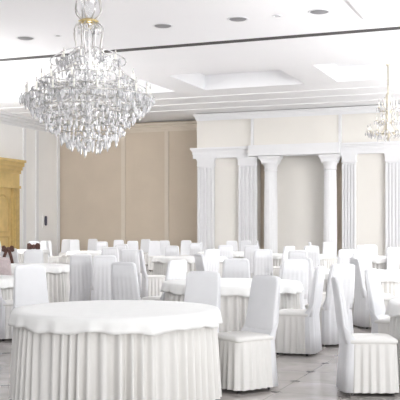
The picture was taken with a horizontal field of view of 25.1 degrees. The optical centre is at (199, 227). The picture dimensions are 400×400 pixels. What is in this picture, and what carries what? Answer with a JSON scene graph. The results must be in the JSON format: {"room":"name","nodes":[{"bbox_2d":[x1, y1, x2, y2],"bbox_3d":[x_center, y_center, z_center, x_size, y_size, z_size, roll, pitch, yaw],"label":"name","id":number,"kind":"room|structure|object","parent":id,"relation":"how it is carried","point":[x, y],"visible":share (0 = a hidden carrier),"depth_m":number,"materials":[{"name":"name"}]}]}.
{"room":"event hall","nodes":[
{"label":"event hall","id":0,"kind":"room"},
{"bbox_2d":[0,123,56,255],"bbox_3d":[-13.074,-1.910,21.379,0.200,6.700,38.200,0,0,21],"label":"wall","id":1,"kind":"structure","parent":0,"point":[11,137],"depth_m":37.01,"materials":[{"name":"paint"}]},
{"bbox_2d":[0,157,25,248],"bbox_3d":[-7.713,-0.620,34.170,0.400,4.120,3.480,0,0,21],"label":"door","id":2,"kind":"structure","parent":1,"relation":"in","point":[10,169],"depth_m":35.15,"materials":[{"name":"yellow wood"}]},
{"bbox_2d":[23,128,25,248],"bbox_3d":[-7.072,-1.410,36.275,0.050,5.200,0.180,0,0,21],"label":"trim","id":3,"kind":"structure","parent":1,"relation":"attached to","point":[24,129],"depth_m":36.23,"materials":[{"name":"white paint"}]},
{"bbox_2d":[0,111,67,132],"bbox_3d":[-12.832,-4.240,21.176,0.400,0.400,38.000,0,0,21],"label":"trim","id":4,"kind":"structure","parent":1,"relation":"attached to","point":[7,118],"depth_m":35.84,"materials":[{"name":"white paint"}]},
{"bbox_2d":[35,131,38,240],"bbox_3d":[-6.727,-1.410,37.151,0.050,5.200,0.180,0,0,21],"label":"trim","id":5,"kind":"structure","parent":1,"relation":"attached to","point":[36,132],"depth_m":37.11,"materials":[{"name":"white paint"}]},
{"bbox_2d":[57,135,59,255],"bbox_3d":[-6.094,-1.410,38.760,0.050,5.200,0.180,0,0,21],"label":"trim","id":6,"kind":"structure","parent":1,"relation":"attached to","point":[58,137],"depth_m":38.71,"materials":[{"name":"white paint"}]},
{"bbox_2d":[60,120,196,252],"bbox_3d":[-2.774,-1.910,37.743,6.973,6.700,0.200,0,0,21],"label":"wall","id":7,"kind":"structure","parent":0,"point":[90,185],"depth_m":37.65,"materials":[{"name":"beige paint"}]},
{"bbox_2d":[121,136,124,243],"bbox_3d":[-3.223,-1.270,37.785,0.180,5.420,0.050,0,0,21],"label":"trim","id":8,"kind":"structure","parent":7,"relation":"attached to","point":[122,137],"depth_m":37.75,"materials":[{"name":"beige wood"}]},
{"bbox_2d":[61,121,196,134],"bbox_3d":[-2.884,-4.140,37.464,6.973,0.320,0.400,0,0,21],"label":"trim","id":9,"kind":"structure","parent":7,"relation":"attached to","point":[188,125],"depth_m":37.06,"materials":[{"name":"beige wood"}]},
{"bbox_2d":[165,131,168,240],"bbox_3d":[-1.369,-1.270,37.055,0.180,5.420,0.050,0,0,21],"label":"trim","id":10,"kind":"structure","parent":7,"relation":"attached to","point":[166,132],"depth_m":37.01,"materials":[{"name":"beige wood"}]},
{"bbox_2d":[0,0,399,107],"bbox_3d":[-1.411,-4.745,16.677,24.950,0.570,38.000,0,0,21],"label":"ceiling","id":11,"kind":"structure","parent":0,"point":[353,60],"depth_m":21.99,"materials":[{"name":"paint"}]},
{"bbox_2d":[19,0,154,156],"bbox_3d":[-1.862,-2.841,14.990,2.233,3.317,2.255,0,0,21],"label":"chandelier","id":12,"kind":"object","parent":11,"relation":"hanging from","point":[88,94],"visible":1,"depth_m":14.71,"materials":[{"name":"clear crystal"},{"name":"gold metal"}]},
{"bbox_2d":[0,26,399,60],"bbox_3d":[0.508,-4.508,21.618,24.900,0.104,0.300,0,0,21],"label":"trim","id":13,"kind":"structure","parent":11,"relation":"attached to","point":[387,28],"depth_m":21.51,"materials":[{"name":"black metal"}]},
{"bbox_2d":[308,9,329,14],"bbox_3d":[2.456,-4.443,18.540,0.460,0.030,0.460,0,0,21],"label":"recessed light","id":14,"kind":"object","parent":11,"relation":"in","point":[315,11],"visible":1,"depth_m":18.50,"materials":[{"name":"white metal"}]},
{"bbox_2d":[347,0,376,21],"bbox_3d":[1.974,-4.425,14.861,0.220,0.070,9.100,0,0,21],"label":"trim","id":15,"kind":"structure","parent":11,"relation":"attached to","point":[360,6],"depth_m":18.17,"materials":[{"name":"white paint"}]},
{"bbox_2d":[365,64,399,141],"bbox_3d":[5.116,-3.405,24.506,1.241,2.107,1.198,0,0,21],"label":"chandelier","id":16,"kind":"object","parent":11,"relation":"hanging from","point":[388,131],"visible":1,"depth_m":24.46,"materials":[{"name":"clear glass"}]},
{"bbox_2d":[0,264,399,399],"bbox_3d":[-1.434,1.490,16.687,24.900,0.100,38.000,0,0,21],"label":"floor","id":17,"kind":"structure","parent":0,"point":[300,376],"depth_m":8.61,"materials":[{"name":"tile"}]},
{"bbox_2d":[0,257,11,274],"bbox_3d":[-3.012,0.938,13.659,0.487,1.006,0.558,0,0,0],"label":"covered chair","id":18,"kind":"object","parent":17,"relation":"on","point":[5,264],"visible":0.13,"depth_m":13.40,"materials":[{"name":"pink fabric"}]},
{"bbox_2d":[0,288,12,340],"bbox_3d":[-2.478,0.938,11.706,0.563,1.006,0.496,0,0,-30],"label":"covered chair","id":19,"kind":"object","parent":17,"relation":"on","point":[6,306],"visible":0.41,"depth_m":11.45,"materials":[{"name":"white fabric"}]},
{"bbox_2d":[0,296,5,338],"bbox_3d":[-2.637,0.945,11.613,0.195,0.930,0.468,0,0,-30],"label":"drape","id":20,"kind":"object","parent":19,"relation":"hanging from","point":[2,303],"depth_m":11.44,"materials":[{"name":"white fabric"}]},
{"bbox_2d":[1,288,12,299],"bbox_3d":[-3.413,1.070,12.499,1.801,0.744,1.794,0,0,-3],"label":"banquet table","id":21,"kind":"object","parent":17,"relation":"on","point":[7,294],"visible":0.16,"depth_m":12.17,"materials":[{"name":"fabric"}]},
{"bbox_2d":[0,275,13,288],"bbox_3d":[-3.408,0.754,12.504,1.832,0.138,1.825,0,0,-3],"label":"tablecloth","id":22,"kind":"object","parent":21,"relation":"on","point":[6,281],"visible":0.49,"depth_m":12.16,"materials":[{"name":"white fabric"}]},
{"bbox_2d":[0,248,18,262],"bbox_3d":[-4.116,0.938,19.767,0.500,1.006,0.565,0,0,5],"label":"covered chair","id":23,"kind":"object","parent":17,"relation":"on","point":[15,253],"visible":0.13,"depth_m":19.50,"materials":[{"name":"white fabric"}]},
{"bbox_2d":[2,245,13,262],"bbox_3d":[-4.146,0.635,19.431,0.290,0.520,0.100,0,0,0],"label":"ribbon bow","id":24,"kind":"object","parent":23,"relation":"attached to","point":[5,249],"visible":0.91,"depth_m":19.40,"materials":[{"name":"brown fabric"}]},
{"bbox_2d":[12,264,48,338],"bbox_3d":[-1.913,0.938,10.452,0.496,1.006,0.563,0,0,-25],"label":"covered chair","id":25,"kind":"object","parent":17,"relation":"on","point":[30,282],"visible":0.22,"depth_m":10.62,"materials":[{"name":"white fabric"}]},
{"bbox_2d":[23,249,43,262],"bbox_3d":[-3.363,0.938,18.032,0.500,1.006,0.565,0,0,-4],"label":"covered chair","id":26,"kind":"object","parent":17,"relation":"on","point":[30,255],"visible":0.19,"depth_m":18.24,"materials":[{"name":"white fabric"}]},
{"bbox_2d":[12,271,69,302],"bbox_3d":[-3.251,1.070,16.661,1.801,0.744,1.794,0,0,37],"label":"banquet table","id":27,"kind":"object","parent":17,"relation":"on","point":[58,285],"visible":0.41,"depth_m":16.21,"materials":[{"name":"fabric"}]},
{"bbox_2d":[11,263,69,273],"bbox_3d":[-3.258,0.754,16.661,1.832,0.138,1.825,0,0,37],"label":"tablecloth","id":28,"kind":"object","parent":27,"relation":"on","point":[49,267],"visible":0.56,"depth_m":16.29,"materials":[{"name":"white fabric"}]},
{"bbox_2d":[45,241,62,263],"bbox_3d":[-4.851,0.938,29.902,0.563,1.006,0.496,0,0,0],"label":"covered chair","id":29,"kind":"object","parent":17,"relation":"on","point":[51,259],"visible":0.61,"depth_m":29.69,"materials":[{"name":"white fabric"}]},
{"bbox_2d":[58,239,70,263],"bbox_3d":[-5.163,0.938,34.467,0.500,1.006,0.565,0,0,5],"label":"covered chair","id":30,"kind":"object","parent":17,"relation":"on","point":[65,242],"visible":0.51,"depth_m":34.64,"materials":[{"name":"white fabric"}]},
{"bbox_2d":[69,239,79,250],"bbox_3d":[-4.751,0.938,33.948,0.496,1.006,0.563,0,0,-5],"label":"covered chair","id":31,"kind":"object","parent":17,"relation":"on","point":[74,245],"visible":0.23,"depth_m":34.14,"materials":[{"name":"white fabric"}]},
{"bbox_2d":[66,255,93,263],"bbox_3d":[-3.040,1.070,26.470,1.801,0.744,1.794,0,0,0],"label":"banquet table","id":32,"kind":"object","parent":17,"relation":"on","point":[68,256],"visible":0.09,"depth_m":26.11,"materials":[{"name":"fabric"}]},
{"bbox_2d":[66,251,100,255],"bbox_3d":[-3.034,0.754,26.474,1.832,0.138,1.825,0,0,0],"label":"tablecloth","id":33,"kind":"object","parent":32,"relation":"on","point":[92,253],"visible":0.54,"depth_m":25.73,"materials":[{"name":"white fabric"}]},
{"bbox_2d":[69,254,91,300],"bbox_3d":[-1.935,0.938,15.198,0.496,1.006,0.563,0,0,10],"label":"covered chair","id":34,"kind":"object","parent":17,"relation":"on","point":[80,264],"visible":0.5,"depth_m":14.97,"materials":[{"name":"white fabric"}]},
{"bbox_2d":[87,239,97,250],"bbox_3d":[-4.316,0.938,35.993,0.500,1.006,0.565,0,0,0],"label":"covered chair","id":35,"kind":"object","parent":17,"relation":"on","point":[91,242],"visible":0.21,"depth_m":36.18,"materials":[{"name":"white fabric"}]},
{"bbox_2d":[89,255,116,300],"bbox_3d":[-1.560,0.938,14.639,0.500,1.006,0.565,0,0,-8],"label":"covered chair","id":36,"kind":"object","parent":17,"relation":"on","point":[101,287],"visible":0.52,"depth_m":14.40,"materials":[{"name":"white fabric"}]},
{"bbox_2d":[101,247,118,261],"bbox_3d":[-2.060,0.938,20.810,0.500,1.006,0.565,0,0,0],"label":"covered chair","id":37,"kind":"object","parent":17,"relation":"on","point":[105,250],"visible":0.12,"depth_m":20.54,"materials":[{"name":"white fabric"}]},
{"bbox_2d":[9,327,221,399],"bbox_3d":[-0.706,1.070,7.709,1.801,0.744,1.794,0,0,21],"label":"banquet table","id":38,"kind":"object","parent":17,"relation":"on","point":[178,364],"visible":0.64,"depth_m":6.97,"materials":[{"name":"white fabric"}]},
{"bbox_2d":[8,300,222,335],"bbox_3d":[-0.713,0.754,7.707,1.832,0.138,1.825,0,0,21],"label":"tablecloth","id":39,"kind":"object","parent":38,"relation":"on","point":[113,317],"visible":1,"depth_m":7.13,"materials":[{"name":"white fabric"}]},
{"bbox_2d":[115,244,127,261],"bbox_3d":[-2.045,0.938,24.719,0.500,1.006,0.565,0,0,20],"label":"covered chair","id":40,"kind":"object","parent":17,"relation":"on","point":[120,247],"visible":0.15,"depth_m":24.48,"materials":[{"name":"white fabric"}]},
{"bbox_2d":[116,246,125,261],"bbox_3d":[-2.109,0.945,24.546,0.468,0.930,0.195,0,0,20],"label":"drape","id":41,"kind":"object","parent":40,"relation":"hanging from","point":[120,248],"depth_m":24.49,"materials":[{"name":"white fabric"}]},
{"bbox_2d":[111,262,142,299],"bbox_3d":[-0.852,0.938,11.733,0.500,1.006,0.565,0,0,30],"label":"covered chair","id":42,"kind":"object","parent":17,"relation":"on","point":[124,278],"visible":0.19,"depth_m":11.50,"materials":[{"name":"white fabric"}]},
{"bbox_2d":[120,249,141,295],"bbox_3d":[-1.446,0.938,18.824,0.496,1.006,0.563,0,0,0],"label":"covered chair","id":43,"kind":"object","parent":17,"relation":"on","point":[127,255],"visible":0.32,"depth_m":18.57,"materials":[{"name":"white fabric"}]},
{"bbox_2d":[140,239,149,264],"bbox_3d":[-2.180,0.938,35.152,0.500,1.006,0.565,0,0,10],"label":"covered chair","id":44,"kind":"object","parent":17,"relation":"on","point":[144,242],"visible":0.38,"depth_m":35.33,"materials":[{"name":"white fabric"}]},
{"bbox_2d":[139,250,164,297],"bbox_3d":[-0.933,0.938,17.995,0.563,1.006,0.496,0,0,-10],"label":"covered chair","id":45,"kind":"object","parent":17,"relation":"on","point":[151,284],"visible":0.86,"depth_m":17.78,"materials":[{"name":"white fabric"}]},
{"bbox_2d":[139,252,148,297],"bbox_3d":[-1.114,0.945,17.962,0.195,0.930,0.468,0,0,-10],"label":"drape","id":46,"kind":"object","parent":45,"relation":"hanging from","point":[145,277],"depth_m":17.77,"materials":[{"name":"white fabric"}]},
{"bbox_2d":[147,241,159,270],"bbox_3d":[-1.528,0.938,30.495,0.496,1.006,0.563,0,0,-10],"label":"covered chair","id":47,"kind":"object","parent":17,"relation":"on","point":[153,246],"visible":0.65,"depth_m":30.66,"materials":[{"name":"white fabric"}]},
{"bbox_2d":[141,260,186,300],"bbox_3d":[-0.497,0.938,12.346,0.563,1.006,0.496,0,0,40],"label":"covered chair","id":48,"kind":"object","parent":17,"relation":"on","point":[176,269],"visible":0.22,"depth_m":12.15,"materials":[{"name":"white fabric"}]},
{"bbox_2d":[159,240,169,255],"bbox_3d":[-1.243,0.938,31.094,0.500,1.006,0.565,0,0,0],"label":"covered chair","id":49,"kind":"object","parent":17,"relation":"on","point":[163,243],"visible":0.17,"depth_m":31.30,"materials":[{"name":"white fabric"}]},
{"bbox_2d":[165,245,179,255],"bbox_3d":[-0.614,0.938,22.609,0.500,1.006,0.565,0,0,20],"label":"covered chair","id":50,"kind":"object","parent":17,"relation":"on","point":[170,250],"visible":0.19,"depth_m":22.35,"materials":[{"name":"white fabric"}]},
{"bbox_2d":[180,240,190,255],"bbox_3d":[-0.492,0.938,31.714,0.496,1.006,0.563,0,0,0],"label":"covered chair","id":51,"kind":"object","parent":17,"relation":"on","point":[185,244],"visible":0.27,"depth_m":31.90,"materials":[{"name":"white fabric"}]},
{"bbox_2d":[153,262,222,277],"bbox_3d":[-0.228,1.070,21.425,1.801,0.744,1.794,0,0,24],"label":"banquet table","id":52,"kind":"object","parent":17,"relation":"on","point":[159,268],"visible":0.25,"depth_m":20.90,"materials":[{"name":"fabric"}]},
{"bbox_2d":[152,256,226,263],"bbox_3d":[-0.235,0.754,21.423,1.832,0.138,1.825,0,0,24],"label":"tablecloth","id":53,"kind":"object","parent":52,"relation":"on","point":[163,259],"visible":0.66,"depth_m":20.90,"materials":[{"name":"white fabric"}]},
{"bbox_2d":[189,243,201,255],"bbox_3d":[-0.040,0.938,26.609,0.500,1.006,0.565,0,0,20],"label":"covered chair","id":54,"kind":"object","parent":17,"relation":"on","point":[194,248],"visible":0.24,"depth_m":26.37,"materials":[{"name":"white fabric"}]},
{"bbox_2d":[194,254,206,270],"bbox_3d":[0.224,0.938,15.219,0.565,1.006,0.500,0,0,-20],"label":"covered chair","id":55,"kind":"object","parent":17,"relation":"on","point":[200,264],"visible":0.18,"depth_m":15.04,"materials":[{"name":"white fabric"}]},
{"bbox_2d":[195,256,204,270],"bbox_3d":[0.050,0.945,15.156,0.195,0.930,0.468,0,0,-20],"label":"drape","id":56,"kind":"object","parent":55,"relation":"hanging from","point":[199,260],"depth_m":15.05,"materials":[{"name":"white fabric"}]},
{"bbox_2d":[184,271,220,332],"bbox_3d":[-0.083,0.938,8.838,0.500,1.006,0.565,0,0,28],"label":"covered chair","id":57,"kind":"object","parent":17,"relation":"on","point":[203,287],"visible":0.23,"depth_m":9.00,"materials":[{"name":"white fabric"}]},
{"bbox_2d":[217,276,220,332],"bbox_3d":[0.004,0.945,9.001,0.468,0.930,0.195,0,0,28],"label":"drape","id":58,"kind":"object","parent":57,"relation":"hanging from","point":[218,277],"depth_m":8.94,"materials":[{"name":"white fabric"}]},
{"bbox_2d":[204,249,219,271],"bbox_3d":[0.103,0.938,18.829,0.496,1.006,0.563,0,0,-35],"label":"covered chair","id":59,"kind":"object","parent":17,"relation":"on","point":[211,256],"visible":0.22,"depth_m":18.62,"materials":[{"name":"white fabric"}]},
{"bbox_2d":[218,245,232,257],"bbox_3d":[0.601,0.938,23.261,0.496,1.006,0.563,0,0,-10],"label":"covered chair","id":60,"kind":"object","parent":17,"relation":"on","point":[225,250],"visible":0.21,"depth_m":23.00,"materials":[{"name":"white fabric"}]},
{"bbox_2d":[164,292,300,331],"bbox_3d":[0.413,1.070,11.549,1.794,0.744,1.801,0,0,17],"label":"banquet table","id":61,"kind":"object","parent":17,"relation":"on","point":[233,308],"visible":0.17,"depth_m":10.71,"materials":[{"name":"fabric"}]},
{"bbox_2d":[160,278,303,296],"bbox_3d":[0.415,0.754,11.542,1.825,0.138,1.832,0,0,17],"label":"tablecloth","id":62,"kind":"object","parent":61,"relation":"on","point":[229,286],"visible":0.62,"depth_m":11.01,"materials":[{"name":"white fabric"}]},
{"bbox_2d":[222,258,249,277],"bbox_3d":[0.539,0.938,13.167,0.496,1.006,0.563,0,0,5],"label":"covered chair","id":63,"kind":"object","parent":17,"relation":"on","point":[232,267],"visible":0.14,"depth_m":12.90,"materials":[{"name":"white fabric"}]},
{"bbox_2d":[218,275,280,393],"bbox_3d":[0.403,0.938,8.095,0.565,1.006,0.500,0,0,-36],"label":"covered chair","id":64,"kind":"object","parent":17,"relation":"on","point":[247,356],"visible":0.88,"depth_m":7.96,"materials":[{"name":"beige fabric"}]},
{"bbox_2d":[241,281,280,386],"bbox_3d":[0.553,0.945,8.204,0.195,0.930,0.468,0,0,-36],"label":"chair cover","id":65,"kind":"object","parent":64,"relation":"hanging from","point":[262,316],"depth_m":8.11,"materials":[{"name":"white fabric"}]},
{"bbox_2d":[244,245,258,277],"bbox_3d":[1.353,0.938,23.022,0.500,1.006,0.565,0,0,10],"label":"covered chair","id":66,"kind":"object","parent":17,"relation":"on","point":[248,249],"visible":0.16,"depth_m":22.78,"materials":[{"name":"white fabric"}]},
{"bbox_2d":[251,249,272,277],"bbox_3d":[1.300,0.938,18.825,0.500,1.006,0.565,0,0,0],"label":"covered chair","id":67,"kind":"object","parent":17,"relation":"on","point":[262,258],"visible":0.52,"depth_m":18.57,"materials":[{"name":"white fabric"}]},
{"bbox_2d":[258,156,282,252],"bbox_3d":[2.647,-0.619,33.673,0.816,4.118,0.663,0,0,21],"label":"column","id":68,"kind":"structure","parent":17,"relation":"on","point":[270,163],"depth_m":33.47,"materials":[{"name":"white paint"}]},
{"bbox_2d":[273,246,294,277],"bbox_3d":[2.001,0.938,21.974,0.496,1.006,0.563,0,0,-40],"label":"covered chair","id":69,"kind":"object","parent":17,"relation":"on","point":[277,270],"visible":0.37,"depth_m":21.73,"materials":[{"name":"white fabric"}]},
{"bbox_2d":[279,248,293,277],"bbox_3d":[2.120,0.945,21.833,0.468,0.930,0.195,0,0,-40],"label":"drape","id":70,"kind":"object","parent":69,"relation":"hanging from","point":[285,250],"depth_m":21.70,"materials":[{"name":"white fabric"}]},
{"bbox_2d":[281,259,307,308],"bbox_3d":[1.257,0.938,12.742,0.496,1.006,0.563,0,0,-15],"label":"covered chair","id":71,"kind":"object","parent":17,"relation":"on","point":[292,269],"visible":0.23,"depth_m":12.50,"materials":[{"name":"white fabric"}]},
{"bbox_2d":[288,250,307,258],"bbox_3d":[1.992,0.938,17.968,0.500,1.006,0.565,0,0,15],"label":"covered chair","id":72,"kind":"object","parent":17,"relation":"on","point":[292,253],"visible":0.18,"depth_m":17.70,"materials":[{"name":"white fabric"}]},
{"bbox_2d":[288,252,307,257],"bbox_3d":[1.944,0.945,17.790,0.468,0.930,0.195,0,0,15],"label":"drape","id":73,"kind":"object","parent":72,"relation":"hanging from","point":[290,254],"depth_m":17.70,"materials":[{"name":"white fabric"}]},
{"bbox_2d":[273,259,324,266],"bbox_3d":[2.419,1.070,23.674,1.794,0.744,1.801,0,0,13],"label":"banquet table","id":74,"kind":"object","parent":17,"relation":"on","point":[276,262],"visible":0.1,"depth_m":23.00,"materials":[{"name":"fabric"}]},
{"bbox_2d":[272,253,326,259],"bbox_3d":[2.416,0.754,23.680,1.825,0.138,1.832,0,0,13],"label":"tablecloth","id":75,"kind":"object","parent":74,"relation":"on","point":[274,255],"visible":0.3,"depth_m":23.12,"materials":[{"name":"white fabric"}]},
{"bbox_2d":[275,266,325,355],"bbox_3d":[1.134,0.938,10.335,0.565,1.006,0.500,0,0,20],"label":"covered chair","id":76,"kind":"object","parent":17,"relation":"on","point":[298,330],"visible":0.92,"depth_m":10.13,"materials":[{"name":"white fabric"}]},
{"bbox_2d":[305,270,324,353],"bbox_3d":[1.308,0.945,10.270,0.195,0.930,0.468,0,0,20],"label":"drape","id":77,"kind":"object","parent":76,"relation":"hanging from","point":[313,345],"depth_m":10.10,"materials":[{"name":"white fabric"}]},
{"bbox_2d":[290,258,325,303],"bbox_3d":[1.588,0.938,13.346,0.496,1.006,0.563,0,0,30],"label":"covered chair","id":78,"kind":"object","parent":17,"relation":"on","point":[310,263],"visible":0.18,"depth_m":13.06,"materials":[{"name":"white fabric"}]},
{"bbox_2d":[307,261,313,303],"bbox_3d":[1.496,0.945,13.187,0.468,0.930,0.195,0,0,30],"label":"drape","id":79,"kind":"object","parent":78,"relation":"hanging from","point":[310,264],"depth_m":13.06,"materials":[{"name":"white fabric"}]},
{"bbox_2d":[304,246,319,268],"bbox_3d":[2.793,0.938,22.461,0.496,1.006,0.563,0,0,10],"label":"covered chair","id":80,"kind":"object","parent":17,"relation":"on","point":[313,253],"visible":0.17,"depth_m":22.20,"materials":[{"name":"white fabric"}]},
{"bbox_2d":[318,154,340,258],"bbox_3d":[4.753,-0.619,32.843,0.784,4.118,0.637,0,0,21],"label":"column","id":81,"kind":"structure","parent":17,"relation":"on","point":[330,161],"depth_m":32.65,"materials":[{"name":"white paint"}]},
{"bbox_2d":[322,242,336,268],"bbox_3d":[4.085,0.938,28.318,0.500,1.006,0.565,0,0,0],"label":"covered chair","id":82,"kind":"object","parent":17,"relation":"on","point":[328,248],"visible":0.48,"depth_m":28.49,"materials":[{"name":"white fabric"}]},
{"bbox_2d":[305,264,354,346],"bbox_3d":[1.605,0.938,11.141,0.496,1.006,0.563,0,0,-30],"label":"covered chair","id":83,"kind":"object","parent":17,"relation":"on","point":[345,272],"visible":0.57,"depth_m":10.90,"materials":[{"name":"white fabric"}]},
{"bbox_2d":[321,267,354,344],"bbox_3d":[1.697,0.945,10.982,0.468,0.930,0.195,0,0,-30],"label":"drape","id":84,"kind":"object","parent":83,"relation":"hanging from","point":[329,329],"depth_m":10.90,"materials":[{"name":"white fabric"}]},
{"bbox_2d":[337,249,355,263],"bbox_3d":[3.039,0.938,18.825,0.500,1.006,0.565,0,0,0],"label":"covered chair","id":85,"kind":"object","parent":17,"relation":"on","point":[344,255],"visible":0.16,"depth_m":18.56,"materials":[{"name":"white fabric"}]},
{"bbox_2d":[323,280,399,318],"bbox_3d":[2.455,1.070,14.285,1.801,0.744,1.794,0,0,9],"label":"banquet table","id":86,"kind":"object","parent":17,"relation":"on","point":[393,288],"visible":0.07,"depth_m":13.57,"materials":[{"name":"fabric"}]},
{"bbox_2d":[313,269,399,282],"bbox_3d":[2.449,0.754,14.281,1.832,0.138,1.825,0,0,9],"label":"tablecloth","id":87,"kind":"object","parent":86,"relation":"on","point":[385,275],"visible":0.26,"depth_m":13.56,"materials":[{"name":"white fabric"}]},
{"bbox_2d":[352,252,370,268],"bbox_3d":[2.807,0.938,16.308,0.496,1.006,0.563,0,0,-20],"label":"covered chair","id":88,"kind":"object","parent":17,"relation":"on","point":[365,257],"visible":0.09,"depth_m":16.07,"materials":[{"name":"white fabric"}]},
{"bbox_2d":[356,245,371,255],"bbox_3d":[4.085,0.938,22.671,0.500,1.006,0.565,0,0,20],"label":"covered chair","id":89,"kind":"object","parent":17,"relation":"on","point":[360,248],"visible":0.12,"depth_m":22.86,"materials":[{"name":"white fabric"}]},
{"bbox_2d":[331,277,398,395],"bbox_3d":[1.453,0.938,7.917,0.563,1.006,0.496,0,0,2],"label":"covered chair","id":90,"kind":"object","parent":17,"relation":"on","point":[367,362],"visible":1,"depth_m":7.70,"materials":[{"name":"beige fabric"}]},
{"bbox_2d":[332,282,355,392],"bbox_3d":[1.269,0.945,7.923,0.195,0.930,0.468,0,0,2],"label":"drape","id":91,"kind":"object","parent":90,"relation":"hanging from","point":[346,369],"depth_m":7.73,"materials":[{"name":"white fabric"}]},
{"bbox_2d":[350,258,392,328],"bbox_3d":[2.492,0.938,13.049,0.565,1.006,0.500,0,0,-10],"label":"covered chair","id":92,"kind":"object","parent":17,"relation":"on","point":[361,315],"visible":0.56,"depth_m":12.86,"materials":[{"name":"white fabric"}]},
{"bbox_2d":[350,261,368,326],"bbox_3d":[2.310,0.945,13.017,0.195,0.930,0.468,0,0,-10],"label":"drape","id":93,"kind":"object","parent":92,"relation":"hanging from","point":[361,310],"depth_m":12.86,"materials":[{"name":"white fabric"}]},
{"bbox_2d":[364,268,389,333],"bbox_3d":[2.055,0.938,9.488,0.565,1.006,0.500,0,0,28],"label":"covered chair","id":94,"kind":"object","parent":17,"relation":"on","point":[380,322],"visible":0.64,"depth_m":9.44,"materials":[{"name":"white fabric"}]},
{"bbox_2d":[371,263,386,269],"bbox_3d":[4.409,1.070,21.419,1.794,0.744,1.801,0,0,-22],"label":"banquet table","id":95,"kind":"object","parent":17,"relation":"on","point":[383,265],"visible":0.06,"depth_m":20.64,"materials":[{"name":"fabric"}]},
{"bbox_2d":[371,256,386,263],"bbox_3d":[4.403,0.754,21.423,1.825,0.138,1.832,0,0,-22],"label":"tablecloth","id":96,"kind":"object","parent":95,"relation":"on","point":[374,259],"visible":0.33,"depth_m":20.61,"materials":[{"name":"white fabric"}]},
{"bbox_2d":[386,247,399,269],"bbox_3d":[4.436,0.938,20.196,0.496,1.006,0.563,0,0,0],"label":"covered chair","id":97,"kind":"object","parent":17,"relation":"on","point":[393,253],"visible":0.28,"depth_m":20.39,"materials":[{"name":"white fabric"}]},
{"bbox_2d":[389,316,399,384],"bbox_3d":[2.638,1.070,8.335,1.801,0.744,1.794,0,0,11],"label":"banquet table","id":98,"kind":"object","parent":17,"relation":"on","point":[394,329],"visible":0.24,"depth_m":8.22,"materials":[{"name":"fabric"}]},
{"bbox_2d":[385,298,399,316],"bbox_3d":[2.644,0.754,8.338,1.832,0.138,1.825,0,0,11],"label":"tablecloth","id":99,"kind":"object","parent":98,"relation":"on","point":[393,307],"visible":1,"depth_m":8.26,"materials":[{"name":"white fabric"}]},
{"bbox_2d":[197,153,385,255],"bbox_3d":[8.498,-0.795,32.389,17.927,4.470,1.500,0,0,21],"label":"wall","id":100,"kind":"structure","parent":0,"point":[370,168],"depth_m":32.68,"materials":[{"name":"beige paint"}]},
{"bbox_2d":[196,158,215,250],"bbox_3d":[0.235,-0.619,34.707,0.766,4.118,0.200,0,0,21],"label":"pilaster","id":101,"kind":"object","parent":100,"relation":"attached to","point":[206,166],"visible":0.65,"depth_m":34.67,"materials":[{"name":"white paint"}]},
{"bbox_2d":[237,157,258,250],"bbox_3d":[1.816,-0.619,34.057,0.828,4.118,0.250,0,0,21],"label":"pilaster","id":102,"kind":"object","parent":100,"relation":"attached to","point":[248,166],"visible":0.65,"depth_m":34.00,"materials":[{"name":"white paint"}]},
{"bbox_2d":[190,141,399,158],"bbox_3d":[8.071,-2.890,31.526,18.089,0.420,0.420,0,0,21],"label":"trim","id":103,"kind":"structure","parent":100,"relation":"attached to","point":[303,149],"depth_m":33.07,"materials":[{"name":"white paint"}]},
{"bbox_2d":[277,155,323,253],"bbox_3d":[3.800,-0.870,33.891,2.443,4.220,0.050,0,0,21],"label":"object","id":104,"kind":"object","parent":100,"relation":"attached to","point":[300,179],"depth_m":33.86,"materials":[{"name":"beige paint"}]},
{"bbox_2d":[261,157,342,256],"bbox_3d":[3.889,-0.820,33.963,3.908,4.520,0.150,0,0,21],"label":"wall niche","id":105,"kind":"object","parent":100,"relation":"in","point":[339,165],"visible":0.14,"depth_m":33.41,"materials":[{"name":"beige paint"}]},
{"bbox_2d":[341,154,357,249],"bbox_3d":[5.409,-0.619,32.642,0.576,4.118,0.250,0,0,21],"label":"pilaster","id":106,"kind":"object","parent":100,"relation":"attached to","point":[349,161],"visible":0.67,"depth_m":32.59,"materials":[{"name":"white paint"}]},
{"bbox_2d":[384,152,399,255],"bbox_3d":[6.895,-0.619,32.084,0.635,4.118,0.200,0,0,21],"label":"pilaster","id":107,"kind":"object","parent":100,"relation":"attached to","point":[392,165],"visible":0.71,"depth_m":32.06,"materials":[{"name":"white paint"}]},
{"bbox_2d":[197,112,399,147],"bbox_3d":[8.484,-3.795,32.352,17.927,1.530,1.580,0,0,21],"label":"wall","id":108,"kind":"structure","parent":0,"point":[321,128],"depth_m":33.53,"materials":[{"name":"beige paint"}]},
{"bbox_2d":[0,85,399,125],"bbox_3d":[4.503,-4.426,31.759,24.900,0.072,5.600,0,0,21],"label":"trim","id":109,"kind":"structure","parent":108,"relation":"attached to","point":[167,109],"depth_m":31.92,"materials":[{"name":"paint"}]},
{"bbox_2d":[193,104,399,120],"bbox_3d":[8.130,-4.250,31.454,17.927,0.220,0.350,0,0,21],"label":"trim","id":110,"kind":"structure","parent":108,"relation":"attached to","point":[356,109],"depth_m":33.34,"materials":[{"name":"white paint"}]},
{"bbox_2d":[338,114,341,142],"bbox_3d":[5.115,-3.620,32.851,0.100,1.080,0.120,0,0,21],"label":"trim","id":111,"kind":"structure","parent":108,"relation":"attached to","point":[339,115],"depth_m":32.81,"materials":[{"name":"white paint"}]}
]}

